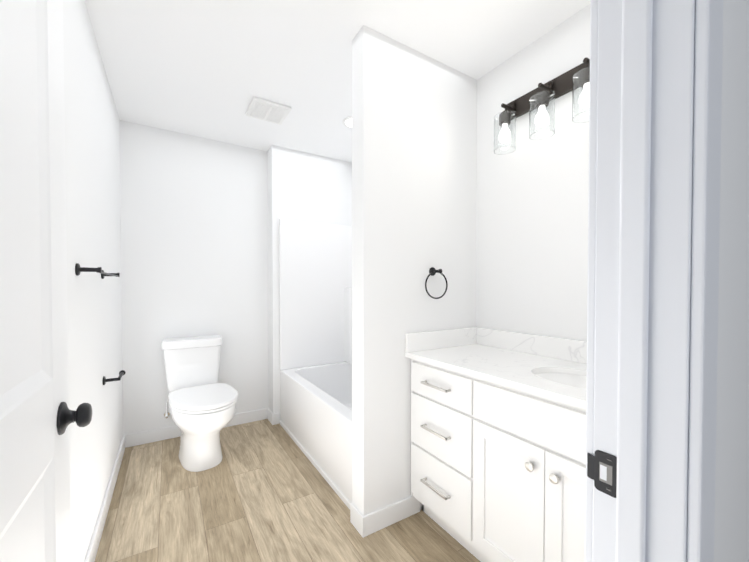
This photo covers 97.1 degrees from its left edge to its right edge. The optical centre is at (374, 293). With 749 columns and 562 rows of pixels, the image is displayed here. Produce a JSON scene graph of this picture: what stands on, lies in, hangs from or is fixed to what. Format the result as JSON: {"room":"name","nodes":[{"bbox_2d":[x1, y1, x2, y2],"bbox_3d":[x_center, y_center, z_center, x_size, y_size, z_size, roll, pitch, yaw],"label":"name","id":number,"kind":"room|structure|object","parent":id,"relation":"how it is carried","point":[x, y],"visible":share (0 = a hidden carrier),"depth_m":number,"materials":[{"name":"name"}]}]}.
{"room":"bathroom","nodes":[
{"label":"bathroom","id":0,"kind":"room"},
{"bbox_2d":[63,0,122,561],"bbox_3d":[-1.200,-0.043,1.255,0.100,2.500,3.123,-1,1,-32],"label":"wall","id":1,"kind":"structure","parent":0,"point":[92,172],"depth_m":1.53,"materials":[{"name":"white paint"}]},
{"bbox_2d":[0,0,91,561],"bbox_3d":[-0.522,0.193,0.429,0.137,2.030,0.794,-1,1,-32],"label":"door","id":2,"kind":"structure","parent":1,"relation":"in","point":[38,416],"depth_m":0.60,"materials":[{"name":"white paint"}]},
{"bbox_2d":[75,263,119,278],"bbox_3d":[-1.282,-0.098,1.554,0.076,0.048,0.623,-1,1,-32],"label":"towel rail","id":3,"kind":"object","parent":1,"relation":"attached to","point":[78,269],"visible":1,"depth_m":1.31,"materials":[{"name":"black metal"}]},
{"bbox_2d":[84,434,126,561],"bbox_3d":[-1.156,1.156,1.313,0.016,0.100,2.904,-1,1,-32],"label":"baseboard","id":4,"kind":"structure","parent":1,"relation":"attached to","point":[94,544],"depth_m":1.74,"materials":[{"name":"white paint"}]},
{"bbox_2d":[102,370,125,384],"bbox_3d":[-1.466,0.471,1.865,0.084,0.048,0.181,-1,1,-32],"label":"paper holder","id":5,"kind":"object","parent":1,"relation":"attached to","point":[121,374],"visible":1,"depth_m":1.81,"materials":[{"name":"black metal"}]},
{"bbox_2d":[119,120,351,434],"bbox_3d":[-1.096,-0.071,2.998,2.118,2.500,0.272,-1,1,-32],"label":"wall","id":6,"kind":"structure","parent":0,"point":[200,217],"depth_m":2.83,"materials":[{"name":"white paint"}]},
{"bbox_2d":[127,408,269,446],"bbox_3d":[-1.449,1.132,2.832,1.065,0.100,0.016,-1,1,-32],"label":"baseboard","id":7,"kind":"structure","parent":6,"relation":"attached to","point":[144,437],"depth_m":2.69,"materials":[{"name":"white paint"}]},
{"bbox_2d":[95,419,479,561],"bbox_3d":[0.019,1.238,1.226,2.518,0.060,4.695,-1,1,-32],"label":"floor","id":8,"kind":"structure","parent":0,"point":[263,491],"depth_m":1.78,"materials":[{"name":"brown wood"}]},
{"bbox_2d":[161,335,237,471],"bbox_3d":[-1.299,0.773,2.458,0.482,0.829,0.796,-1,1,-32],"label":"toilet","id":9,"kind":"object","parent":8,"relation":"on","point":[202,405],"visible":1,"depth_m":2.35,"materials":[{"name":"white ceramic"}]},
{"bbox_2d":[279,219,351,509],"bbox_3d":[-0.153,0.261,2.567,0.772,1.850,1.459,-1,1,-32],"label":"shower","id":10,"kind":"object","parent":8,"relation":"on","point":[315,292],"visible":0.27,"depth_m":3.05,"materials":[{"name":"white plastic"}]},
{"bbox_2d":[405,327,586,561],"bbox_3d":[0.697,0.637,1.413,0.554,1.136,1.156,-1,1,-32],"label":"bathroom vanity","id":11,"kind":"object","parent":8,"relation":"on","point":[498,445],"visible":0.6,"depth_m":1.36,"materials":[{"name":"white paint"}]},
{"bbox_2d":[85,0,589,162],"bbox_3d":[0.019,-1.342,1.184,2.518,0.100,4.695,-1,1,-32],"label":"ceiling","id":12,"kind":"structure","parent":0,"point":[208,69],"depth_m":1.77,"materials":[{"name":"white paint"}]},
{"bbox_2d":[246,96,290,124],"bbox_3d":[-0.760,-1.298,2.364,0.260,0.028,0.260,-1,1,-32],"label":"ceiling vent","id":13,"kind":"object","parent":12,"relation":"in","point":[267,110],"visible":1,"depth_m":2.33,"materials":[{"name":"white plastic"}]},
{"bbox_2d":[342,116,351,128],"bbox_3d":[-0.152,-1.311,2.542,0.190,0.007,0.190,-1,1,-32],"label":"recessed light","id":14,"kind":"object","parent":12,"relation":"in","point":[347,122],"visible":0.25,"depth_m":2.53,"materials":[{"name":"white plastic"}]},
{"bbox_2d":[352,25,476,515],"bbox_3d":[0.255,-0.053,1.883,0.802,2.500,0.120,-1,1,-32],"label":"wall","id":15,"kind":"structure","parent":0,"point":[414,149],"depth_m":1.73,"materials":[{"name":"white paint"}]},
{"bbox_2d":[359,496,419,537],"bbox_3d":[0.095,1.149,1.724,0.366,0.100,0.013,-1,1,-32],"label":"baseboard","id":16,"kind":"structure","parent":15,"relation":"attached to","point":[376,520],"depth_m":1.70,"materials":[{"name":"white paint"}]},
{"bbox_2d":[425,267,447,298],"bbox_3d":[0.338,-0.058,1.822,0.154,0.178,0.069,-1,1,-32],"label":"towel ring","id":17,"kind":"object","parent":15,"relation":"attached to","point":[433,271],"visible":0.98,"depth_m":1.82,"materials":[{"name":"black metal"}]},
{"bbox_2d":[476,4,589,340],"bbox_3d":[0.514,-0.060,2.321,0.100,2.500,3.123,-1,1,-32],"label":"wall","id":18,"kind":"structure","parent":0,"point":[531,236],"depth_m":1.71,"materials":[{"name":"white paint"}]},
{"bbox_2d":[494,57,589,154],"bbox_3d":[0.867,-0.893,1.494,0.160,0.288,0.732,-1,1,-32],"label":"sconce","id":19,"kind":"object","parent":18,"relation":"attached to","point":[538,104],"visible":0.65,"depth_m":1.55,"materials":[{"name":"glass"}]},
{"bbox_2d":[714,0,748,561],"bbox_3d":[0.455,-0.031,0.506,1.918,2.500,0.104,-1,1,-32],"label":"wall","id":20,"kind":"structure","parent":0,"point":[731,537],"depth_m":0.50,"materials":[{"name":"white paint"}]},
{"bbox_2d":[585,0,722,561],"bbox_3d":[0.026,0.168,0.243,0.890,2.111,0.130,-1,1,-32],"label":"door frame","id":21,"kind":"structure","parent":20,"relation":"attached to","point":[655,103],"depth_m":0.43,"materials":[{"name":"white paint"}]}
]}

